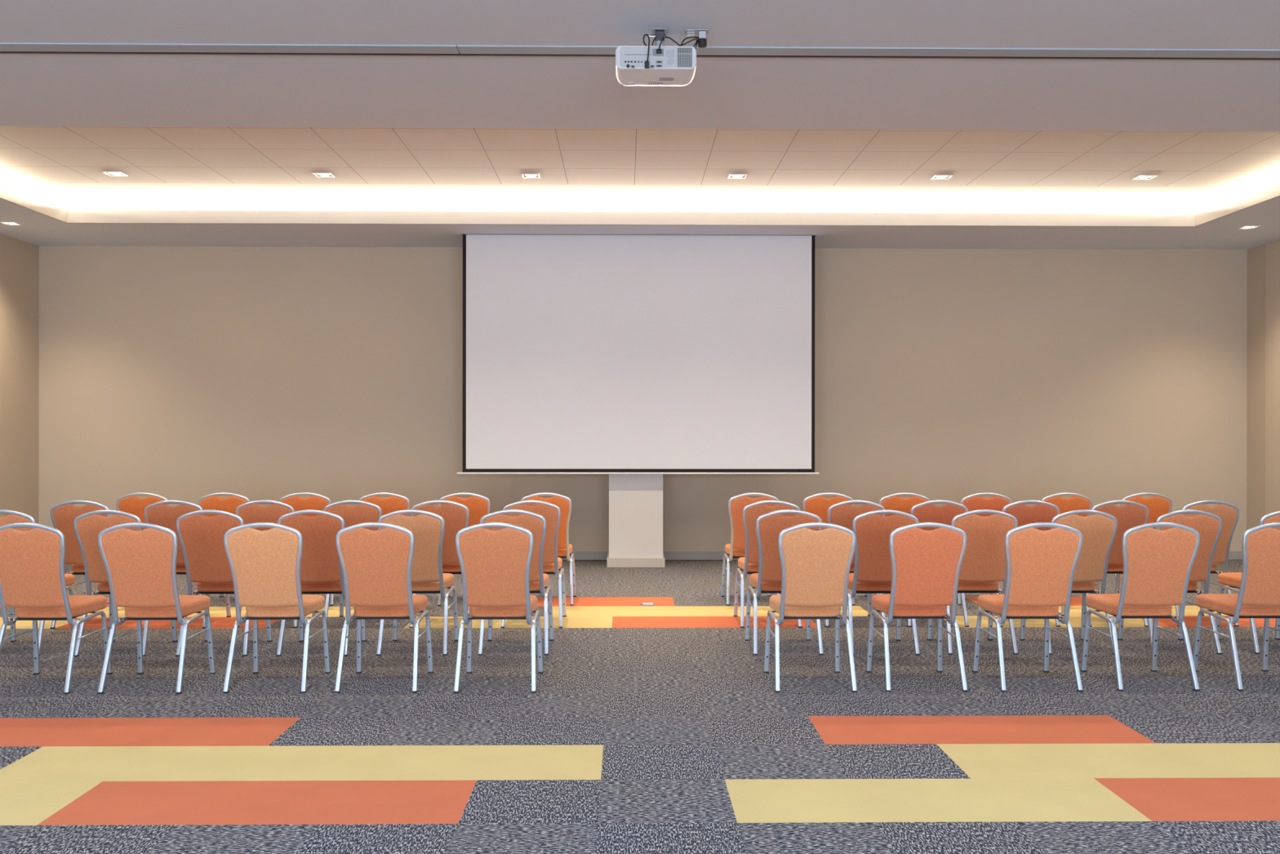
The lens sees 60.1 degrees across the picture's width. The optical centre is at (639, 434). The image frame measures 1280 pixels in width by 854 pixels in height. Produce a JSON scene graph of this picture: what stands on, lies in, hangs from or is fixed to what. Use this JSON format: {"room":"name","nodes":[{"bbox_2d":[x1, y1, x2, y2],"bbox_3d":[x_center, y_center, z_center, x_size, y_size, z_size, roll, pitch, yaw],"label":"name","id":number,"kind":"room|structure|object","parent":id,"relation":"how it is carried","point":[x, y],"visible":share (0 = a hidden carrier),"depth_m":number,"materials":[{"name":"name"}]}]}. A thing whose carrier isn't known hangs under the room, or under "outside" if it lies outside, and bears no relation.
{"room":"conference room","nodes":[
{"label":"conference room","id":0,"kind":"room"},
{"bbox_2d":[0,233,39,524],"bbox_3d":[-6.615,-0.593,3.056,0.200,3.967,18.283,0,0,-1],"label":"wall","id":1,"kind":"structure","parent":0,"point":[19,259],"depth_m":11.77,"materials":[{"name":"beige paint"}]},
{"bbox_2d":[608,474,662,557],"bbox_3d":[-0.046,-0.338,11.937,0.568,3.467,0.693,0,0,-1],"label":"lectern","id":2,"kind":"structure","parent":0,"point":[635,500],"depth_m":11.59,"materials":[{"name":"paint"}]},
{"bbox_2d":[606,551,665,567],"bbox_3d":[-0.047,1.346,11.920,0.608,0.100,0.692,0,0,-1],"label":"trim","id":3,"kind":"structure","parent":2,"relation":"attached to","point":[611,562],"depth_m":11.58,"materials":[{"name":"beige paint"}]},
{"bbox_2d":[0,559,1279,853],"bbox_3d":[0.196,1.396,3.144,13.427,0.001,18.283,0,0,-1],"label":"floor","id":4,"kind":"structure","parent":0,"point":[660,728],"depth_m":5.07,"materials":[{"name":"carpet"}]},
{"bbox_2d":[0,509,78,655],"bbox_3d":[-3.995,0.932,7.194,0.447,0.921,0.610,0,0,-1],"label":"banquet chair","id":5,"kind":"object","parent":4,"relation":"on","point":[14,517],"visible":0.3,"depth_m":6.91,"materials":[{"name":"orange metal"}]},
{"bbox_2d":[0,522,112,693],"bbox_3d":[-3.289,0.932,6.189,0.447,0.921,0.610,0,0,-1],"label":"banquet chair","id":6,"kind":"object","parent":4,"relation":"on","point":[33,579],"visible":0.99,"depth_m":5.96,"materials":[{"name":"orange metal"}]},
{"bbox_2d":[49,500,110,628],"bbox_3d":[-4.004,0.932,8.182,0.447,0.921,0.610,0,0,-1],"label":"banquet chair","id":7,"kind":"object","parent":4,"relation":"on","point":[63,515],"visible":0.38,"depth_m":7.91,"materials":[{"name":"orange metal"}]},
{"bbox_2d":[73,509,177,656],"bbox_3d":[-3.330,0.932,7.192,0.447,0.921,0.610,0,0,-1],"label":"banquet chair","id":8,"kind":"object","parent":4,"relation":"on","point":[87,526],"visible":0.45,"depth_m":6.93,"materials":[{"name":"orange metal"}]},
{"bbox_2d":[115,492,195,591],"bbox_3d":[-4.023,0.932,9.214,0.447,0.921,0.610,0,0,-1],"label":"banquet chair","id":9,"kind":"object","parent":4,"relation":"on","point":[131,504],"visible":0.23,"depth_m":8.92,"materials":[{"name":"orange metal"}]},
{"bbox_2d":[97,522,215,693],"bbox_3d":[-2.691,0.933,6.197,0.447,0.921,0.610,0,0,-1],"label":"banquet chair","id":10,"kind":"object","parent":4,"relation":"on","point":[140,566],"visible":1,"depth_m":5.97,"materials":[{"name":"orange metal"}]},
{"bbox_2d":[144,500,231,628],"bbox_3d":[-3.341,0.932,8.197,0.447,0.921,0.610,0,0,-1],"label":"banquet chair","id":11,"kind":"object","parent":4,"relation":"on","point":[159,513],"visible":0.22,"depth_m":7.91,"materials":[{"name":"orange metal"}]},
{"bbox_2d":[175,509,272,656],"bbox_3d":[-2.695,0.933,7.203,0.447,0.921,0.610,0,0,-1],"label":"banquet chair","id":12,"kind":"object","parent":4,"relation":"on","point":[201,537],"visible":0.59,"depth_m":6.96,"materials":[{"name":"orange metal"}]},
{"bbox_2d":[198,492,250,596],"bbox_3d":[-3.369,0.932,9.231,0.447,0.921,0.610,0,0,-1],"label":"banquet chair","id":13,"kind":"object","parent":4,"relation":"on","point":[211,501],"visible":0.21,"depth_m":8.94,"materials":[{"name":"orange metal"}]},
{"bbox_2d":[235,500,315,627],"bbox_3d":[-2.696,0.933,8.219,0.447,0.921,0.610,0,0,-1],"label":"banquet chair","id":14,"kind":"object","parent":4,"relation":"on","point":[251,512],"visible":0.2,"depth_m":7.92,"materials":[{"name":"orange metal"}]},
{"bbox_2d":[222,522,330,693],"bbox_3d":[-2.027,0.933,6.217,0.447,0.921,0.610,0,0,-1],"label":"banquet chair","id":15,"kind":"object","parent":4,"relation":"on","point":[264,565],"visible":1,"depth_m":5.98,"materials":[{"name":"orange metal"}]},
{"bbox_2d":[279,492,333,605],"bbox_3d":[-2.721,0.933,9.250,0.447,0.921,0.610,0,0,-1],"label":"banquet chair","id":16,"kind":"object","parent":4,"relation":"on","point":[316,501],"visible":0.19,"depth_m":8.95,"materials":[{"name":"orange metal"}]},
{"bbox_2d":[275,509,366,656],"bbox_3d":[-2.064,0.933,7.207,0.447,0.921,0.610,0,0,-1],"label":"banquet chair","id":17,"kind":"object","parent":4,"relation":"on","point":[321,569],"visible":0.51,"depth_m":6.96,"materials":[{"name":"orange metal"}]},
{"bbox_2d":[321,500,384,627],"bbox_3d":[-2.069,0.933,8.221,0.447,0.921,0.610,0,0,-1],"label":"banquet chair","id":18,"kind":"object","parent":4,"relation":"on","point":[365,512],"visible":0.29,"depth_m":7.93,"materials":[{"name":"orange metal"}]},
{"bbox_2d":[334,522,433,693],"bbox_3d":[-1.429,0.934,6.228,0.447,0.921,0.610,0,0,-1],"label":"banquet chair","id":19,"kind":"object","parent":4,"relation":"on","point":[376,565],"visible":1,"depth_m":5.99,"materials":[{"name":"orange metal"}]},
{"bbox_2d":[358,492,422,595],"bbox_3d":[-2.081,0.933,9.254,0.447,0.921,0.610,0,0,-1],"label":"banquet chair","id":20,"kind":"object","parent":4,"relation":"on","point":[395,502],"visible":0.17,"depth_m":8.96,"materials":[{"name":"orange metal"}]},
{"bbox_2d":[376,509,458,655],"bbox_3d":[-1.442,0.934,7.232,0.447,0.921,0.610,0,0,-1],"label":"banquet chair","id":21,"kind":"object","parent":4,"relation":"on","point":[428,528],"visible":0.68,"depth_m":7.00,"materials":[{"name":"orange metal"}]},
{"bbox_2d":[408,500,469,627],"bbox_3d":[-1.442,0.934,8.225,0.447,0.921,0.610,0,0,-1],"label":"banquet chair","id":22,"kind":"object","parent":4,"relation":"on","point":[455,516],"visible":0.31,"depth_m":7.95,"materials":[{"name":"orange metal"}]},
{"bbox_2d":[437,492,490,605],"bbox_3d":[-1.429,0.934,9.249,0.447,0.921,0.610,0,0,-1],"label":"banquet chair","id":23,"kind":"object","parent":4,"relation":"on","point":[478,506],"visible":0.26,"depth_m":8.96,"materials":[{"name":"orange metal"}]},
{"bbox_2d":[453,522,543,693],"bbox_3d":[-0.786,0.934,6.228,0.447,0.921,0.610,0,0,-1],"label":"banquet chair","id":24,"kind":"object","parent":4,"relation":"on","point":[495,565],"visible":1,"depth_m":5.99,"materials":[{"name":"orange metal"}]},
{"bbox_2d":[478,509,554,655],"bbox_3d":[-0.803,0.934,7.244,0.447,0.921,0.610,0,0,-1],"label":"banquet chair","id":25,"kind":"object","parent":4,"relation":"on","point":[535,523],"visible":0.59,"depth_m":7.00,"materials":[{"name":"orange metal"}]},
{"bbox_2d":[501,500,566,627],"bbox_3d":[-0.783,0.934,8.226,0.447,0.921,0.610,0,0,-1],"label":"banquet chair","id":26,"kind":"object","parent":4,"relation":"on","point":[551,513],"visible":0.53,"depth_m":7.98,"materials":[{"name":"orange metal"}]},
{"bbox_2d":[520,492,576,605],"bbox_3d":[-0.768,0.934,9.267,0.447,0.921,0.610,0,0,-1],"label":"banquet chair","id":27,"kind":"object","parent":4,"relation":"on","point":[564,503],"visible":0.46,"depth_m":9.02,"materials":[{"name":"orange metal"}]},
{"bbox_2d":[640,602,655,605],"bbox_3d":[0.065,1.390,9.047,0.120,0.010,0.100,0,0,-1],"label":"box","id":28,"kind":"object","parent":4,"relation":"on","point":[642,603],"visible":1,"depth_m":9.01,"materials":[{"name":"silver metal"}]},
{"bbox_2d":[720,492,779,605],"bbox_3d":[0.924,0.936,9.282,0.447,0.921,0.610,0,0,-1],"label":"banquet chair","id":29,"kind":"object","parent":4,"relation":"on","point":[736,548],"visible":0.58,"depth_m":9.04,"materials":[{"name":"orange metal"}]},
{"bbox_2d":[733,500,801,627],"bbox_3d":[0.944,0.936,8.244,0.447,0.921,0.610,0,0,-1],"label":"banquet chair","id":30,"kind":"object","parent":4,"relation":"on","point":[749,563],"visible":0.52,"depth_m":8.00,"materials":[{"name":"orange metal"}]},
{"bbox_2d":[744,509,823,655],"bbox_3d":[0.936,0.936,7.256,0.447,0.921,0.610,0,0,-1],"label":"banquet chair","id":31,"kind":"object","parent":4,"relation":"on","point":[768,580],"visible":0.49,"depth_m":7.01,"materials":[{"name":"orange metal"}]},
{"bbox_2d":[763,522,857,692],"bbox_3d":[0.951,0.936,6.244,0.447,0.921,0.610,0,0,-1],"label":"banquet chair","id":32,"kind":"object","parent":4,"relation":"on","point":[815,565],"visible":1,"depth_m":6.01,"materials":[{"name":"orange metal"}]},
{"bbox_2d":[802,492,855,605],"bbox_3d":[1.532,0.936,9.287,0.447,0.921,0.610,0,0,-1],"label":"banquet chair","id":33,"kind":"object","parent":4,"relation":"on","point":[817,504],"visible":0.24,"depth_m":8.99,"materials":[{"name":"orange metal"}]},
{"bbox_2d":[825,500,885,626],"bbox_3d":[1.561,0.936,8.269,0.447,0.921,0.610,0,0,-1],"label":"banquet chair","id":34,"kind":"object","parent":4,"relation":"on","point":[842,513],"visible":0.23,"depth_m":7.98,"materials":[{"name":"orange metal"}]},
{"bbox_2d":[834,509,919,655],"bbox_3d":[1.545,0.936,7.252,0.447,0.921,0.610,0,0,-1],"label":"banquet chair","id":35,"kind":"object","parent":4,"relation":"on","point":[873,571],"visible":0.56,"depth_m":7.01,"materials":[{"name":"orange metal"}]},
{"bbox_2d":[863,492,929,596],"bbox_3d":[2.155,0.937,9.297,0.447,0.921,0.610,0,0,-1],"label":"banquet chair","id":36,"kind":"object","parent":4,"relation":"on","point":[891,502],"visible":0.19,"depth_m":9.00,"materials":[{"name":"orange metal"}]},
{"bbox_2d":[866,522,968,692],"bbox_3d":[1.554,0.936,6.261,0.447,0.921,0.610,0,0,-1],"label":"banquet chair","id":37,"kind":"object","parent":4,"relation":"on","point":[926,565],"visible":1,"depth_m":6.03,"materials":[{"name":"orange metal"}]},
{"bbox_2d":[907,500,968,626],"bbox_3d":[2.162,0.937,8.280,0.447,0.921,0.610,0,0,-1],"label":"banquet chair","id":38,"kind":"object","parent":4,"relation":"on","point":[925,512],"visible":0.28,"depth_m":7.99,"materials":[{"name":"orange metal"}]},
{"bbox_2d":[926,509,1018,654],"bbox_3d":[2.175,0.937,7.275,0.447,0.921,0.610,0,0,-1],"label":"banquet chair","id":39,"kind":"object","parent":4,"relation":"on","point":[984,564],"visible":0.6,"depth_m":7.03,"materials":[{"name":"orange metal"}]},
{"bbox_2d":[957,492,1012,604],"bbox_3d":[2.824,0.937,9.312,0.447,0.921,0.610,0,0,-1],"label":"banquet chair","id":40,"kind":"object","parent":4,"relation":"on","point":[997,502],"visible":0.23,"depth_m":9.02,"materials":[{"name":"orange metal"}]},
{"bbox_2d":[977,500,1060,626],"bbox_3d":[2.825,0.937,8.284,0.447,0.921,0.610,0,0,-1],"label":"banquet chair","id":41,"kind":"object","parent":4,"relation":"on","point":[1043,512],"visible":0.24,"depth_m":7.99,"materials":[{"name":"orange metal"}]},
{"bbox_2d":[972,522,1083,692],"bbox_3d":[2.180,0.937,6.261,0.447,0.921,0.610,0,0,-1],"label":"banquet chair","id":42,"kind":"object","parent":4,"relation":"on","point":[1041,565],"visible":1,"depth_m":6.03,"materials":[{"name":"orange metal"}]},
{"bbox_2d":[1040,492,1092,594],"bbox_3d":[3.478,0.938,9.312,0.447,0.921,0.610,0,0,-1],"label":"banquet chair","id":43,"kind":"object","parent":4,"relation":"on","point":[1077,501],"visible":0.16,"depth_m":9.02,"materials":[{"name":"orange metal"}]},
{"bbox_2d":[1019,509,1117,654],"bbox_3d":[2.805,0.937,7.274,0.447,0.921,0.610,0,0,-1],"label":"banquet chair","id":44,"kind":"object","parent":4,"relation":"on","point":[1098,530],"visible":0.49,"depth_m":7.03,"materials":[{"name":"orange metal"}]},
{"bbox_2d":[1060,500,1148,626],"bbox_3d":[3.471,0.938,8.289,0.447,0.921,0.610,0,0,-1],"label":"banquet chair","id":45,"kind":"object","parent":4,"relation":"on","point":[1132,514],"visible":0.35,"depth_m":8.01,"materials":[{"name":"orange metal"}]},
{"bbox_2d":[1093,492,1172,594],"bbox_3d":[4.143,0.939,9.332,0.447,0.921,0.610,0,0,-1],"label":"banquet chair","id":46,"kind":"object","parent":4,"relation":"on","point":[1158,504],"visible":0.23,"depth_m":9.04,"materials":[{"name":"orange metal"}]},
{"bbox_2d":[1080,522,1199,691],"bbox_3d":[2.824,0.937,6.282,0.447,0.921,0.610,0,0,-1],"label":"banquet chair","id":47,"kind":"object","parent":4,"relation":"on","point":[1157,564],"visible":1,"depth_m":6.05,"materials":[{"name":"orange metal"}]},
{"bbox_2d":[1117,509,1222,654],"bbox_3d":[3.474,0.938,7.286,0.447,0.921,0.610,0,0,-1],"label":"banquet chair","id":48,"kind":"object","parent":4,"relation":"on","point":[1208,525],"visible":0.39,"depth_m":7.03,"materials":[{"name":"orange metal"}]},
{"bbox_2d":[1174,500,1239,626],"bbox_3d":[4.134,0.939,8.304,0.447,0.921,0.610,0,0,-1],"label":"banquet chair","id":49,"kind":"object","parent":4,"relation":"on","point":[1228,513],"visible":0.41,"depth_m":8.03,"materials":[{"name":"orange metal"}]},
{"bbox_2d":[1192,522,1279,690],"bbox_3d":[3.480,0.938,6.289,0.447,0.921,0.610,0,0,-1],"label":"banquet chair","id":50,"kind":"object","parent":4,"relation":"on","point":[1258,596],"visible":1,"depth_m":6.08,"materials":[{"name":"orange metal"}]},
{"bbox_2d":[1215,511,1279,653],"bbox_3d":[4.139,0.939,7.303,0.447,0.921,0.610,0,0,-1],"label":"banquet chair","id":51,"kind":"object","parent":4,"relation":"on","point":[1233,580],"visible":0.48,"depth_m":7.36,"materials":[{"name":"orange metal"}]},
{"bbox_2d":[0,0,1279,249],"bbox_3d":[0.199,-2.167,3.144,13.427,0.191,18.283,0,0,-1],"label":"ceiling","id":52,"kind":"structure","parent":0,"point":[36,89],"depth_m":6.48,"materials":[{"name":"paint"}]},
{"bbox_2d":[0,222,22,225],"bbox_3d":[-6.189,-2.108,10.876,0.156,0.076,0.156,0,0,-1],"label":"recessed light","id":53,"kind":"object","parent":52,"relation":"in","point":[4,223],"visible":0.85,"depth_m":10.89,"materials":[{"name":"white"}]},
{"bbox_2d":[457,233,819,474],"bbox_3d":[-0.015,-0.829,11.478,3.760,2.485,0.038,0,0,-1],"label":"projection screen","id":54,"kind":"object","parent":52,"relation":"hanging from","point":[583,353],"visible":1,"depth_m":11.48,"materials":[{"name":"fabric"}]},
{"bbox_2d":[0,181,1279,226],"bbox_3d":[-0.032,-2.133,9.211,11.180,0.126,3.442,0,0,-1],"label":"trim","id":55,"kind":"structure","parent":52,"relation":"attached to","point":[1272,191],"depth_m":10.90,"materials":[{"name":"paint"}]},
{"bbox_2d":[0,42,1279,60],"bbox_3d":[0.156,-2.067,5.974,13.405,0.008,0.153,0,0,-1],"label":"ceiling track","id":56,"kind":"object","parent":52,"relation":"attached to","point":[5,47],"visible":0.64,"depth_m":5.97,"materials":[{"name":"grey metal"}]},
{"bbox_2d":[648,27,667,45],"bbox_3d":[0.094,-2.011,5.682,0.092,0.118,0.100,0,0,-1],"label":"mount","id":57,"kind":"object","parent":52,"relation":"attached to","point":[659,33],"visible":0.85,"depth_m":5.66,"materials":[{"name":"silver metal"}]},
{"bbox_2d":[615,45,696,86],"bbox_3d":[0.079,-1.890,5.714,0.410,0.128,0.325,0,0,-1],"label":"projector","id":58,"kind":"object","parent":57,"relation":"attached to","point":[676,65],"visible":1,"depth_m":5.56,"materials":[{"name":"white plastic"}]},
{"bbox_2d":[624,60,642,67],"bbox_3d":[-0.033,-1.859,5.553,0.088,0.033,0.006,0,0,-1],"label":"socket","id":59,"kind":"object","parent":58,"relation":"attached to","point":[628,64],"depth_m":5.56,"materials":[{"name":"white plastic"}]},
{"bbox_2d":[642,34,649,67],"bbox_3d":[0.029,-1.927,5.570,0.031,0.178,0.082,0,0,-9],"label":"cable","id":60,"kind":"object","parent":58,"relation":"attached to","point":[646,64],"visible":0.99,"depth_m":5.54,"materials":[{"name":"black rubber"}]},
{"bbox_2d":[656,36,663,53],"bbox_3d":[0.101,-1.967,5.583,0.028,0.111,0.106,0,0,9],"label":"cable","id":61,"kind":"object","parent":58,"relation":"attached to","point":[658,51],"visible":1,"depth_m":5.54,"materials":[{"name":"black rubber"}]},
{"bbox_2d":[677,47,692,66],"bbox_3d":[0.225,-1.893,5.555,0.074,0.096,0.003,0,0,-1],"label":"grille","id":62,"kind":"object","parent":58,"relation":"attached to","point":[684,54],"depth_m":5.55,"materials":[{"name":"grey plastic"}]},
{"bbox_2d":[684,28,708,47],"bbox_3d":[0.291,-2.031,5.674,0.120,0.078,0.060,0,0,-1],"label":"socket","id":63,"kind":"object","parent":52,"relation":"attached to","point":[702,41],"visible":1,"depth_m":5.66,"materials":[{"name":"white plastic"}]},
{"bbox_2d":[664,35,698,45],"bbox_3d":[0.214,-2.014,5.660,0.178,0.057,0.017,0,0,-12],"label":"cable","id":64,"kind":"object","parent":63,"relation":"attached to","point":[672,39],"visible":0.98,"depth_m":5.65,"materials":[{"name":"black rubber"}]},
{"bbox_2d":[680,37,699,45],"bbox_3d":[0.249,-2.004,5.653,0.109,0.058,0.014,0,0,-12],"label":"cable","id":65,"kind":"object","parent":63,"relation":"attached to","point":[696,37],"visible":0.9,"depth_m":5.66,"materials":[{"name":"black rubber"}]},
{"bbox_2d":[1237,225,1260,229],"bbox_3d":[6.070,-2.098,11.024,0.156,0.076,0.156,0,0,-1],"label":"recessed light","id":66,"kind":"object","parent":52,"relation":"in","point":[1249,227],"visible":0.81,"depth_m":11.02,"materials":[{"name":"white"}]},
{"bbox_2d":[0,125,1279,186],"bbox_3d":[-0.033,-2.252,8.734,10.800,0.001,2.486,0,0,-1],"label":"ceiling","id":67,"kind":"structure","parent":0,"point":[32,153],"depth_m":8.94,"materials":[{"name":"paint"}]},
{"bbox_2d":[101,171,127,176],"bbox_3d":[-4.547,-2.288,9.567,0.156,0.076,0.156,0,0,-1],"label":"recessed light","id":68,"kind":"object","parent":67,"relation":"in","point":[108,173],"visible":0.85,"depth_m":9.57,"materials":[{"name":"white"}]},
{"bbox_2d":[311,172,334,177],"bbox_3d":[-2.750,-2.286,9.603,0.156,0.076,0.156,0,0,-1],"label":"recessed light","id":69,"kind":"object","parent":67,"relation":"in","point":[316,174],"visible":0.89,"depth_m":9.60,"materials":[{"name":"white"}]},
{"bbox_2d":[520,173,540,177],"bbox_3d":[-0.951,-2.285,9.629,0.156,0.076,0.156,0,0,-1],"label":"recessed light","id":70,"kind":"object","parent":67,"relation":"in","point":[524,175],"visible":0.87,"depth_m":9.63,"materials":[{"name":"white"}]},
{"bbox_2d":[728,173,747,178],"bbox_3d":[0.853,-2.284,9.640,0.156,0.076,0.156,0,0,-1],"label":"recessed light","id":71,"kind":"object","parent":67,"relation":"in","point":[731,175],"visible":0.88,"depth_m":9.64,"materials":[{"name":"white"}]},
{"bbox_2d":[931,174,953,179],"bbox_3d":[2.642,-2.282,9.663,0.156,0.076,0.156,0,0,-1],"label":"recessed light","id":72,"kind":"object","parent":67,"relation":"in","point":[936,176],"visible":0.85,"depth_m":9.67,"materials":[{"name":"white"}]},
{"bbox_2d":[1133,174,1158,179],"bbox_3d":[4.423,-2.281,9.668,0.156,0.076,0.156,0,0,-1],"label":"recessed light","id":73,"kind":"object","parent":67,"relation":"in","point":[1141,176],"visible":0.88,"depth_m":9.66,"materials":[{"name":"white"}]},
{"bbox_2d":[0,165,1279,213],"bbox_3d":[-0.035,-2.252,9.411,11.980,0.001,3.842,0,0,-1],"label":"light","id":74,"kind":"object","parent":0,"point":[67,196],"depth_m":10.56,"materials":[{"name":"white paint"}]},
{"bbox_2d":[39,245,1247,551],"bbox_3d":[0.078,-0.588,12.385,13.827,3.967,0.200,0,0,-1],"label":"wall","id":75,"kind":"structure","parent":0,"point":[188,374],"depth_m":12.29,"materials":[{"name":"beige paint"}]},
{"bbox_2d":[561,551,1242,559],"bbox_3d":[0.078,1.349,12.277,13.427,0.093,0.016,0,0,-1],"label":"baseboard","id":76,"kind":"structure","parent":75,"relation":"attached to","point":[602,555],"depth_m":12.28,"materials":[{"name":"grey paint"}]},
{"bbox_2d":[1246,244,1265,530],"bbox_3d":[7.010,-0.582,3.232,0.200,3.967,18.283,0,0,-1],"label":"wall","id":77,"kind":"structure","parent":0,"point":[1255,319],"depth_m":12.18,"materials":[{"name":"beige paint"}]},
{"bbox_2d":[1265,239,1279,515],"bbox_3d":[6.849,-0.377,7.542,0.012,3.377,8.905,0,0,-1],"label":"wall panel","id":78,"kind":"object","parent":77,"relation":"attached to","point":[1272,249],"visible":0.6,"depth_m":11.87,"materials":[{"name":"beige paint"}]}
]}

